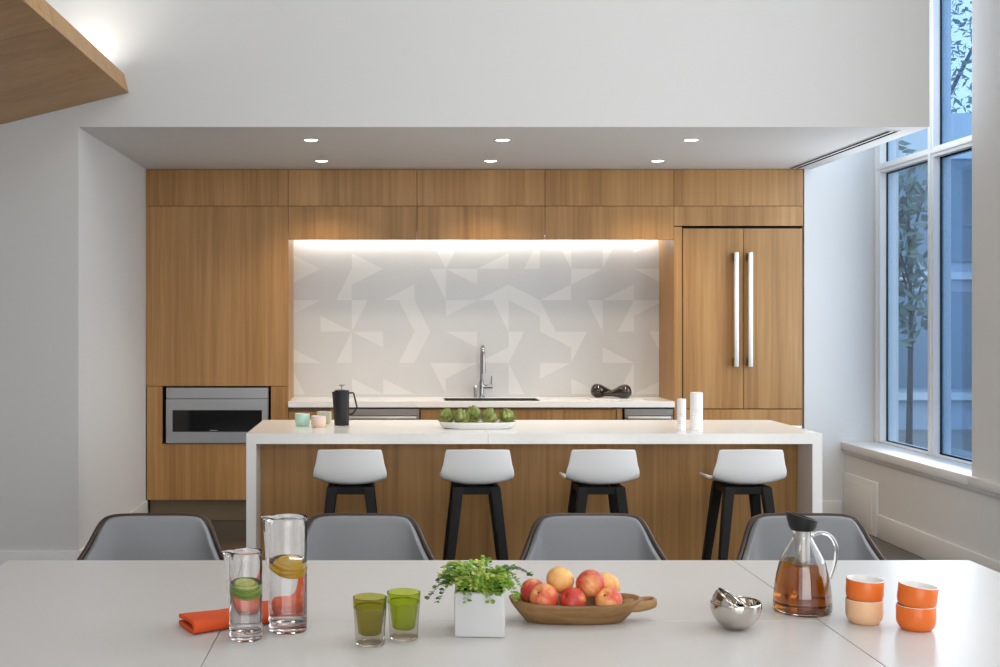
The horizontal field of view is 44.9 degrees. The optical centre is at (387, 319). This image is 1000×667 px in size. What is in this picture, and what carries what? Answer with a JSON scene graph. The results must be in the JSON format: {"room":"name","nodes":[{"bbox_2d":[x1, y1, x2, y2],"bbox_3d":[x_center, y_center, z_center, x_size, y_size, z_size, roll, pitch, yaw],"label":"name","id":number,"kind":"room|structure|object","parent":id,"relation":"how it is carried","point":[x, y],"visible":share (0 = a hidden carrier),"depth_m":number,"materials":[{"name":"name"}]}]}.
{"room":"kitchen dining area","nodes":[
{"label":"kitchen dining area","id":0,"kind":"room"},
{"bbox_2d":[0,0,149,556],"bbox_3d":[-3.264,-0.973,8.495,2.871,5.000,2.810,0,0,0],"label":"wall","id":1,"kind":"structure","parent":0,"point":[73,388],"depth_m":7.09,"materials":[{"name":"white paint"}]},
{"bbox_2d":[0,551,77,565],"bbox_3d":[-3.164,1.444,7.082,2.671,0.165,0.016,0,0,0],"label":"baseboard","id":2,"kind":"structure","parent":1,"relation":"attached to","point":[5,556],"depth_m":7.08,"materials":[{"name":"white paint"}]},
{"bbox_2d":[79,500,147,555],"bbox_3d":[-1.821,1.444,8.075,0.016,0.165,1.970,0,0,0],"label":"baseboard","id":3,"kind":"structure","parent":1,"relation":"attached to","point":[143,508],"depth_m":8.83,"materials":[{"name":"white paint"}]},
{"bbox_2d":[78,0,929,169],"bbox_3d":[0.685,-2.307,8.495,5.029,2.333,2.810,0,0,0],"label":"ceiling","id":4,"kind":"structure","parent":0,"point":[212,84],"depth_m":7.09,"materials":[{"name":"white paint"}]},
{"bbox_2d":[0,0,128,124],"bbox_3d":[-3.023,-1.028,4.843,2.986,0.848,4.485,0,0,0],"label":"ceiling canopy","id":5,"kind":"object","parent":4,"relation":"attached to","point":[47,65],"visible":1,"depth_m":6.17,"materials":[{"name":"brown wood"}]},
{"bbox_2d":[302,139,319,141],"bbox_3d":[-0.487,-1.138,7.600,0.112,0.004,0.112,0,0,0],"label":"recessed light","id":6,"kind":"object","parent":4,"relation":"in","point":[306,140],"visible":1,"depth_m":7.61,"materials":[{"name":"white paint"}]},
{"bbox_2d":[289,169,416,239],"bbox_3d":[-0.267,-0.871,9.323,0.969,0.531,0.533,0,0,0],"label":"upper cabinet","id":7,"kind":"object","parent":4,"relation":"attached to","point":[324,204],"visible":1,"depth_m":9.06,"materials":[{"name":"brown wood"}]},
{"bbox_2d":[417,169,544,239],"bbox_3d":[0.702,-0.871,9.323,0.964,0.531,0.533,0,0,0],"label":"upper cabinet","id":8,"kind":"object","parent":4,"relation":"attached to","point":[452,204],"visible":0.98,"depth_m":9.06,"materials":[{"name":"brown wood"}]},
{"bbox_2d":[494,139,510,141],"bbox_3d":[0.725,-1.138,7.600,0.112,0.004,0.112,0,0,0],"label":"recessed light","id":9,"kind":"object","parent":4,"relation":"in","point":[496,140],"visible":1,"depth_m":7.61,"materials":[{"name":"white paint"}]},
{"bbox_2d":[545,169,673,239],"bbox_3d":[1.671,-0.871,9.323,0.971,0.531,0.533,0,0,0],"label":"upper cabinet","id":10,"kind":"object","parent":4,"relation":"attached to","point":[580,204],"visible":0.94,"depth_m":9.06,"materials":[{"name":"brown wood"}]},
{"bbox_2d":[682,139,699,141],"bbox_3d":[1.920,-1.138,7.600,0.112,0.004,0.112,0,0,0],"label":"recessed light","id":11,"kind":"object","parent":4,"relation":"in","point":[684,140],"visible":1,"depth_m":7.61,"materials":[{"name":"white paint"}]},
{"bbox_2d":[788,131,898,168],"bbox_3d":[3.045,-1.137,8.120,0.080,0.004,1.800,0,0,0],"label":"ceiling vent","id":12,"kind":"object","parent":4,"relation":"in","point":[886,133],"visible":1,"depth_m":7.96,"materials":[{"name":"white metal"}]},
{"bbox_2d":[418,407,610,419],"bbox_3d":[0.655,0.194,9.800,4.969,2.667,0.200,0,0,0],"label":"wall","id":13,"kind":"structure","parent":0,"point":[418,407],"depth_m":9.70,"materials":[{"name":"white paint"}]},
{"bbox_2d":[294,240,658,396],"bbox_3d":[0.703,-0.035,9.586,2.910,1.297,0.068,0,0,0],"label":"tile backsplash","id":14,"kind":"structure","parent":13,"relation":"attached to","point":[373,318],"depth_m":9.55,"materials":[{"name":"white tile"}]},
{"bbox_2d":[211,521,925,559],"bbox_3d":[-0.425,1.587,3.400,8.550,0.120,13.000,0,0,0],"label":"floor","id":15,"kind":"structure","parent":0,"point":[231,535],"depth_m":8.27,"materials":[{"name":"concrete"}]},
{"bbox_2d":[77,513,223,559],"bbox_3d":[-0.846,1.119,4.155,0.629,0.821,0.512,0,0,-2],"label":"dining chair","id":16,"kind":"object","parent":15,"relation":"on","point":[125,536],"visible":0.16,"depth_m":4.36,"materials":[{"name":"grey plastic"}]},
{"bbox_2d":[146,169,293,520],"bbox_3d":[-1.289,0.194,9.351,1.074,2.661,0.619,0,0,0],"label":"tall cabinet","id":17,"kind":"object","parent":15,"relation":"on","point":[220,251],"depth_m":9.06,"materials":[{"name":"brown wood"}]},
{"bbox_2d":[289,407,333,419],"bbox_3d":[-0.569,1.095,9.321,0.367,0.860,0.528,0,0,0],"label":"base cabinet","id":18,"kind":"object","parent":15,"relation":"on","point":[292,410],"visible":0.15,"depth_m":9.06,"materials":[{"name":"brown wood"}]},
{"bbox_2d":[313,449,386,513],"bbox_3d":[-0.196,1.094,6.352,0.380,0.863,0.420,0,0,0],"label":"bar stool","id":19,"kind":"object","parent":15,"relation":"on","point":[346,471],"visible":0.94,"depth_m":6.17,"materials":[{"name":"white plastic"}]},
{"bbox_2d":[307,513,434,559],"bbox_3d":[-0.098,1.119,4.155,0.629,0.821,0.512,0,0,0],"label":"dining chair","id":20,"kind":"object","parent":15,"relation":"on","point":[330,536],"visible":0.09,"depth_m":4.36,"materials":[{"name":"grey plastic"}]},
{"bbox_2d":[349,407,418,419],"bbox_3d":[-0.070,1.097,9.296,0.626,0.856,0.568,0,0,0],"label":"dishwasher","id":21,"kind":"object","parent":15,"relation":"on","point":[362,413],"visible":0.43,"depth_m":9.06,"materials":[{"name":"silver metal"}]},
{"bbox_2d":[440,449,513,559],"bbox_3d":[0.462,1.094,6.352,0.380,0.863,0.420,0,0,0],"label":"bar stool","id":22,"kind":"object","parent":15,"relation":"on","point":[470,471],"visible":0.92,"depth_m":6.18,"materials":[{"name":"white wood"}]},
{"bbox_2d":[0,560,999,666],"bbox_3d":[0.331,1.157,3.156,3.148,0.739,1.552,0,0,0],"label":"dining table","id":23,"kind":"object","parent":15,"relation":"on","point":[54,613],"visible":0.69,"depth_m":3.09,"materials":[{"name":"grey laminate"}]},
{"bbox_2d":[179,600,268,633],"bbox_3d":[-0.395,0.767,3.110,0.271,0.038,0.132,0,0,-29],"label":"napkin","id":24,"kind":"object","parent":23,"relation":"on","point":[201,621],"visible":0.38,"depth_m":3.05,"materials":[{"name":"orange fabric"}]},
{"bbox_2d":[221,548,262,641],"bbox_3d":[-0.354,0.678,2.967,0.089,0.216,0.082,0,0,40],"label":"carafe","id":25,"kind":"object","parent":23,"relation":"on","point":[243,566],"visible":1,"depth_m":2.93,"materials":[{"name":"clear glass"}]},
{"bbox_2d":[260,513,306,634],"bbox_3d":[-0.255,0.643,3.046,0.100,0.288,0.100,0,0,-45],"label":"carafe","id":26,"kind":"object","parent":23,"relation":"on","point":[285,535],"visible":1,"depth_m":3.00,"materials":[{"name":"clear glass"}]},
{"bbox_2d":[353,593,386,647],"bbox_3d":[-0.044,0.729,2.915,0.083,0.115,0.083,0,0,0],"label":"tumbler","id":27,"kind":"object","parent":23,"relation":"on","point":[369,609],"visible":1,"depth_m":2.88,"materials":[{"name":"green glass"}]},
{"bbox_2d":[353,593,386,609],"bbox_3d":[-0.044,0.717,2.915,0.083,0.091,0.083,0,0,0],"label":"rim","id":28,"kind":"object","parent":27,"relation":"attached to","point":[362,601],"depth_m":2.89,"materials":[{"name":"green glass"}]},
{"bbox_2d":[387,588,420,641],"bbox_3d":[0.039,0.729,2.968,0.083,0.115,0.083,0,0,0],"label":"tumbler","id":29,"kind":"object","parent":23,"relation":"on","point":[403,604],"visible":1,"depth_m":2.94,"materials":[{"name":"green glass"}]},
{"bbox_2d":[387,588,420,604],"bbox_3d":[0.039,0.717,2.968,0.083,0.091,0.083,0,0,0],"label":"rim","id":30,"kind":"object","parent":29,"relation":"attached to","point":[397,596],"depth_m":2.94,"materials":[{"name":"green glass"}]},
{"bbox_2d":[424,555,532,637],"bbox_3d":[0.234,0.698,3.027,0.209,0.178,0.220,0,0,42],"label":"potted fern","id":31,"kind":"object","parent":23,"relation":"on","point":[479,603],"visible":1,"depth_m":2.97,"materials":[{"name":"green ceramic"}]},
{"bbox_2d":[454,583,504,637],"bbox_3d":[0.232,0.731,3.032,0.125,0.112,0.125,0,0,4],"label":"pot","id":32,"kind":"object","parent":31,"relation":"attached to","point":[474,618],"depth_m":2.97,"materials":[{"name":"white ceramic"}]},
{"bbox_2d":[509,593,656,624],"bbox_3d":[0.510,0.756,3.140,0.388,0.062,0.160,0,0,0],"label":"wooden bowl","id":33,"kind":"object","parent":23,"relation":"on","point":[589,614],"visible":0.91,"depth_m":3.09,"materials":[{"name":"brown wood"}]},
{"bbox_2d":[520,578,542,602],"bbox_3d":[0.384,0.719,3.175,0.068,0.068,0.070,0,0,-17],"label":"peach","id":34,"kind":"object","parent":33,"relation":"in","point":[528,585],"visible":0.57,"depth_m":3.15,"materials":[{"name":"brown food"}]},
{"bbox_2d":[530,583,558,604],"bbox_3d":[0.405,0.721,3.112,0.074,0.074,0.073,0,0,30],"label":"peach","id":35,"kind":"object","parent":33,"relation":"in","point":[544,593],"visible":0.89,"depth_m":3.09,"materials":[{"name":"brown food"}]},
{"bbox_2d":[546,566,573,592],"bbox_3d":[0.452,0.682,3.150,0.072,0.070,0.073,0,0,29],"label":"peach","id":36,"kind":"object","parent":33,"relation":"in","point":[560,578],"visible":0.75,"depth_m":3.12,"materials":[{"name":"brown food"}]},
{"bbox_2d":[560,587,585,605],"bbox_3d":[0.479,0.727,3.107,0.067,0.068,0.067,0,0,-6],"label":"peach","id":37,"kind":"object","parent":33,"relation":"in","point":[572,596],"visible":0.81,"depth_m":3.08,"materials":[{"name":"brown food"}]},
{"bbox_2d":[576,569,603,597],"bbox_3d":[0.527,0.689,3.135,0.073,0.073,0.074,0,0,-17],"label":"peach","id":38,"kind":"object","parent":33,"relation":"in","point":[590,581],"visible":0.96,"depth_m":3.11,"materials":[{"name":"brown food"}]},
{"bbox_2d":[595,587,622,605],"bbox_3d":[0.571,0.729,3.108,0.070,0.071,0.071,0,0,22],"label":"peach","id":39,"kind":"object","parent":33,"relation":"in","point":[608,595],"visible":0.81,"depth_m":3.09,"materials":[{"name":"brown food"}]},
{"bbox_2d":[600,572,619,590],"bbox_3d":[0.578,0.704,3.177,0.074,0.071,0.071,0,0,36],"label":"peach","id":40,"kind":"object","parent":33,"relation":"in","point":[610,580],"visible":0.37,"depth_m":3.15,"materials":[{"name":"brown food"}]},
{"bbox_2d":[710,595,761,630],"bbox_3d":[0.886,0.751,3.057,0.128,0.071,0.128,0,0,0],"label":"bowl","id":41,"kind":"object","parent":23,"relation":"on","point":[729,617],"visible":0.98,"depth_m":3.01,"materials":[{"name":"silver metal"}]},
{"bbox_2d":[711,587,747,606],"bbox_3d":[0.881,0.735,3.058,0.112,0.102,0.119,0,0,23],"label":"bowl","id":42,"kind":"object","parent":41,"relation":"in","point":[721,596],"visible":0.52,"depth_m":3.07,"materials":[{"name":"silver metal"}]},
{"bbox_2d":[773,511,838,616],"bbox_3d":[1.121,0.653,3.245,0.154,0.268,0.154,0,0,-42],"label":"jug","id":43,"kind":"object","parent":23,"relation":"on","point":[802,584],"visible":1,"depth_m":3.20,"materials":[{"name":"clear glass"}]},
{"bbox_2d":[845,596,883,625],"bbox_3d":[1.239,0.756,3.122,0.093,0.062,0.093,0,0,0],"label":"cup","id":44,"kind":"object","parent":23,"relation":"on","point":[859,613],"visible":0.91,"depth_m":3.08,"materials":[{"name":"brown ceramic"}]},
{"bbox_2d":[845,575,883,602],"bbox_3d":[1.240,0.704,3.121,0.094,0.065,0.093,0,0,22],"label":"cup","id":45,"kind":"object","parent":44,"relation":"on","point":[860,588],"visible":0.98,"depth_m":3.09,"materials":[{"name":"orange ceramic"}]},
{"bbox_2d":[896,601,935,631],"bbox_3d":[1.345,0.756,3.057,0.095,0.062,0.095,0,0,0],"label":"cup","id":46,"kind":"object","parent":23,"relation":"on","point":[909,619],"visible":0.84,"depth_m":3.02,"materials":[{"name":"orange ceramic"}]},
{"bbox_2d":[897,580,938,608],"bbox_3d":[1.349,0.704,3.056,0.098,0.071,0.095,0,0,17],"label":"cup","id":47,"kind":"object","parent":46,"relation":"on","point":[911,594],"visible":0.96,"depth_m":3.02,"materials":[{"name":"orange ceramic"}]},
{"bbox_2d":[421,408,621,419],"bbox_3d":[1.008,1.095,9.321,1.525,0.860,0.528,0,0,0],"label":"base cabinet","id":48,"kind":"object","parent":15,"relation":"on","point":[426,413],"visible":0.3,"depth_m":9.06,"materials":[{"name":"brown wood"}]},
{"bbox_2d":[288,397,674,406],"bbox_3d":[0.703,0.635,9.313,2.908,0.044,0.574,0,0,0],"label":"countertop","id":49,"kind":"structure","parent":48,"relation":"on","point":[295,401],"depth_m":9.03,"materials":[{"name":"white stone"}]},
{"bbox_2d":[473,385,476,397],"bbox_3d":[0.690,0.563,9.468,0.032,0.100,0.076,0,0,0],"label":"soap dispenser","id":50,"kind":"object","parent":49,"relation":"on","point":[475,386],"visible":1,"depth_m":9.48,"materials":[{"name":"silver metal"}]},
{"bbox_2d":[478,345,492,397],"bbox_3d":[0.771,0.404,9.410,0.112,0.418,0.224,0,0,0],"label":"faucet","id":51,"kind":"object","parent":49,"relation":"on","point":[482,350],"visible":1,"depth_m":9.48,"materials":[{"name":"silver metal"}]},
{"bbox_2d":[443,398,540,407],"bbox_3d":[0.795,0.727,9.265,0.729,0.224,0.329,0,0,0],"label":"sink","id":52,"kind":"object","parent":49,"relation":"in","point":[445,399],"visible":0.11,"depth_m":9.42,"materials":[{"name":"grey metal"}]},
{"bbox_2d":[587,398,643,399],"bbox_3d":[1.755,0.608,9.265,0.420,0.010,0.150,0,0,0],"label":"serving board","id":53,"kind":"object","parent":49,"relation":"on","point":[587,398],"visible":1,"depth_m":9.22,"materials":[{"name":"white ceramic"}]},
{"bbox_2d":[590,384,610,397],"bbox_3d":[1.679,0.549,9.325,0.209,0.108,0.117,0,0,-7],"label":"ornament","id":54,"kind":"object","parent":53,"relation":"on","point":[597,390],"visible":0.67,"depth_m":9.28,"materials":[{"name":"black ceramic"}]},
{"bbox_2d":[604,384,631,397],"bbox_3d":[1.767,0.549,9.225,0.209,0.108,0.117,0,0,7],"label":"ornament","id":55,"kind":"object","parent":53,"relation":"on","point":[622,391],"visible":1,"depth_m":9.19,"materials":[{"name":"black ceramic"}]},
{"bbox_2d":[246,420,821,559],"bbox_3d":[0.789,1.069,6.918,3.109,0.913,0.884,0,0,0],"label":"kitchen island","id":56,"kind":"object","parent":15,"relation":"on","point":[669,493],"visible":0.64,"depth_m":6.71,"materials":[{"name":"white stone"}]},
{"bbox_2d":[246,420,821,443],"bbox_3d":[0.789,0.641,6.918,3.109,0.056,0.884,0,0,0],"label":"island countertop","id":57,"kind":"structure","parent":56,"relation":"on","point":[267,431],"depth_m":6.48,"materials":[{"name":"white stone"}]},
{"bbox_2d":[295,413,309,425],"bbox_3d":[-0.495,0.577,6.940,0.086,0.072,0.086,0,0,0],"label":"cup","id":58,"kind":"object","parent":57,"relation":"on","point":[301,419],"visible":1,"depth_m":6.91,"materials":[{"name":"green ceramic"}]},
{"bbox_2d":[311,415,325,427],"bbox_3d":[-0.397,0.581,6.870,0.086,0.064,0.086,0,0,0],"label":"cup","id":59,"kind":"object","parent":57,"relation":"on","point":[318,421],"visible":1,"depth_m":6.83,"materials":[{"name":"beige ceramic"}]},
{"bbox_2d":[317,411,330,423],"bbox_3d":[-0.378,0.578,7.110,0.086,0.070,0.086,0,0,0],"label":"cup","id":60,"kind":"object","parent":57,"relation":"on","point":[327,414],"visible":0.6,"depth_m":7.08,"materials":[{"name":"yellow ceramic"}]},
{"bbox_2d":[332,384,357,425],"bbox_3d":[-0.256,0.494,6.993,0.136,0.238,0.089,0,0,26],"label":"press","id":61,"kind":"object","parent":57,"relation":"on","point":[340,397],"visible":1,"depth_m":6.96,"materials":[{"name":"black"}]},
{"bbox_2d":[439,419,516,429],"bbox_3d":[0.508,0.593,6.810,0.444,0.039,0.230,0,0,0],"label":"platter","id":62,"kind":"object","parent":57,"relation":"on","point":[448,425],"visible":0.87,"depth_m":6.71,"materials":[{"name":"white ceramic"}]},
{"bbox_2d":[437,408,453,421],"bbox_3d":[0.331,0.548,6.823,0.110,0.104,0.108,0,0,-32],"label":"artichoke","id":63,"kind":"object","parent":62,"relation":"on","point":[446,415],"visible":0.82,"depth_m":6.79,"materials":[{"name":"green"}]},
{"bbox_2d":[452,408,469,422],"bbox_3d":[0.413,0.548,6.766,0.107,0.105,0.110,0,0,9],"label":"artichoke","id":64,"kind":"object","parent":62,"relation":"on","point":[460,416],"visible":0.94,"depth_m":6.73,"materials":[{"name":"green"}]},
{"bbox_2d":[466,405,480,422],"bbox_3d":[0.489,0.536,6.859,0.111,0.101,0.106,0,0,22],"label":"artichoke","id":65,"kind":"object","parent":62,"relation":"on","point":[474,412],"visible":0.86,"depth_m":6.83,"materials":[{"name":"green"}]},
{"bbox_2d":[480,408,497,422],"bbox_3d":[0.573,0.545,6.777,0.110,0.104,0.107,0,0,-19],"label":"artichoke","id":66,"kind":"object","parent":62,"relation":"on","point":[489,415],"visible":0.93,"depth_m":6.74,"materials":[{"name":"green"}]},
{"bbox_2d":[498,408,515,422],"bbox_3d":[0.675,0.548,6.801,0.109,0.104,0.107,0,0,-41],"label":"artichoke","id":67,"kind":"object","parent":62,"relation":"on","point":[506,415],"visible":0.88,"depth_m":6.77,"materials":[{"name":"green"}]},
{"bbox_2d":[677,398,685,430],"bbox_3d":[1.622,0.524,6.630,0.049,0.178,0.049,0,0,0],"label":"pepper mill","id":68,"kind":"object","parent":57,"relation":"on","point":[681,402],"visible":1,"depth_m":6.61,"materials":[{"name":"white ceramic"}]},
{"bbox_2d":[690,392,702,429],"bbox_3d":[1.720,0.508,6.690,0.069,0.210,0.069,0,0,0],"label":"pepper mill","id":69,"kind":"object","parent":57,"relation":"on","point":[696,398],"visible":1,"depth_m":6.66,"materials":[{"name":"white ceramic"}]},
{"bbox_2d":[519,513,667,559],"bbox_3d":[0.738,1.119,4.155,0.629,0.821,0.512,0,0,0],"label":"dining chair","id":70,"kind":"object","parent":15,"relation":"on","point":[555,536],"visible":0.21,"depth_m":4.36,"materials":[{"name":"grey plastic"}]},
{"bbox_2d":[559,449,639,513],"bbox_3d":[1.108,1.094,6.352,0.380,0.863,0.420,0,0,0],"label":"bar stool","id":71,"kind":"object","parent":15,"relation":"on","point":[596,471],"visible":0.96,"depth_m":6.17,"materials":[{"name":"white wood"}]},
{"bbox_2d":[611,407,672,419],"bbox_3d":[1.964,1.097,9.296,0.385,0.856,0.568,0,0,0],"label":"dishwasher","id":72,"kind":"object","parent":15,"relation":"on","point":[628,413],"visible":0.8,"depth_m":9.06,"materials":[{"name":"silver metal"}]},
{"bbox_2d":[659,169,802,419],"bbox_3d":[2.647,0.194,9.358,0.977,2.661,0.603,0,0,0],"label":"tall cabinet","id":73,"kind":"object","parent":15,"relation":"on","point":[703,198],"visible":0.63,"depth_m":9.06,"materials":[{"name":"brown wood"}]},
{"bbox_2d":[682,228,801,427],"bbox_3d":[2.679,0.330,9.311,0.902,2.055,0.618,0,0,0],"label":"refrigerator","id":74,"kind":"object","parent":73,"relation":"in","point":[742,287],"visible":0.7,"depth_m":9.06,"materials":[{"name":"brown wood"}]},
{"bbox_2d":[699,449,786,559],"bbox_3d":[1.867,1.094,6.352,0.380,0.863,0.420,0,0,0],"label":"bar stool","id":75,"kind":"object","parent":15,"relation":"on","point":[744,471],"visible":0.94,"depth_m":6.19,"materials":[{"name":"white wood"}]},
{"bbox_2d":[736,513,885,559],"bbox_3d":[1.517,1.119,4.155,0.629,0.821,0.512,0,0,2],"label":"dining chair","id":76,"kind":"object","parent":15,"relation":"on","point":[766,536],"visible":0.16,"depth_m":4.36,"materials":[{"name":"grey plastic"}]},
{"bbox_2d":[788,138,897,513],"bbox_3d":[3.495,-0.973,9.475,0.710,5.000,0.850,0,0,0],"label":"wall","id":77,"kind":"structure","parent":0,"point":[838,226],"depth_m":9.05,"materials":[{"name":"white paint"}]},
{"bbox_2d":[822,501,840,513],"bbox_3d":[3.283,1.444,9.042,0.265,0.165,0.016,0,0,0],"label":"baseboard","id":78,"kind":"structure","parent":77,"relation":"attached to","point":[827,506],"depth_m":9.03,"materials":[{"name":"white paint"}]},
{"bbox_2d":[845,0,999,561],"bbox_3d":[3.647,-0.973,3.075,0.405,5.000,11.950,0,0,0],"label":"wall","id":79,"kind":"structure","parent":0,"point":[968,519],"depth_m":6.98,"materials":[{"name":"white paint"}]},
{"bbox_2d":[843,472,878,536],"bbox_3d":[3.433,1.335,8.730,0.023,0.385,0.620,0,0,0],"label":"wall panel","id":80,"kind":"object","parent":79,"relation":"attached to","point":[860,495],"depth_m":8.65,"materials":[{"name":"white paint"}]},
{"bbox_2d":[841,442,999,497],"bbox_3d":[3.558,0.960,5.475,0.285,0.085,7.150,0,0,0],"label":"windowsill","id":81,"kind":"structure","parent":79,"relation":"attached to","point":[959,474],"depth_m":7.78,"materials":[{"name":"white paint"}]},
{"bbox_2d":[874,0,971,464],"bbox_3d":[3.732,-1.278,8.065,0.137,4.390,1.970,0,0,0],"label":"window","id":82,"kind":"structure","parent":79,"relation":"in","point":[940,150],"depth_m":8.11,"materials":[{"name":"white metal"}]},
{"bbox_2d":[878,514,999,572],"bbox_3d":[3.437,1.444,2.755,0.016,0.165,11.310,0,0,0],"label":"baseboard","id":83,"kind":"structure","parent":79,"relation":"attached to","point":[924,545],"depth_m":7.67,"materials":[{"name":"white paint"}]},
{"label":"outside","id":84,"kind":"structure","parent":0,"visible":0},
{"bbox_2d":[898,430,971,458],"bbox_3d":[31.950,1.877,20.000,56.100,0.100,80.000,0,0,0],"label":"ground","id":85,"kind":"structure","parent":84,"point":[961,440],"depth_m":18.19,"materials":[{"name":"grey concrete"}]},
{"bbox_2d":[898,137,927,444],"bbox_3d":[7.395,-0.398,17.025,0.942,4.454,0.991,0,0,30],"label":"street tree","id":86,"kind":"object","parent":85,"relation":"on","point":[911,209],"visible":0.59,"depth_m":16.98,"materials":[{"name":"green plant"}]},
{"bbox_2d":[898,113,971,429],"bbox_3d":[15.100,-0.798,23.925,22.000,5.250,8.150,0,0,0],"label":"office building","id":87,"kind":"structure","parent":85,"relation":"on","point":[961,123],"depth_m":19.95,"materials":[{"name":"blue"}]},
{"bbox_2d":[951,0,971,112],"bbox_3d":[14.589,-4.133,31.502,5.185,11.924,5.223,0,0,0],"label":"street tree","id":88,"kind":"object","parent":85,"relation":"on","point":[968,60],"visible":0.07,"depth_m":31.00,"materials":[{"name":"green plant"}]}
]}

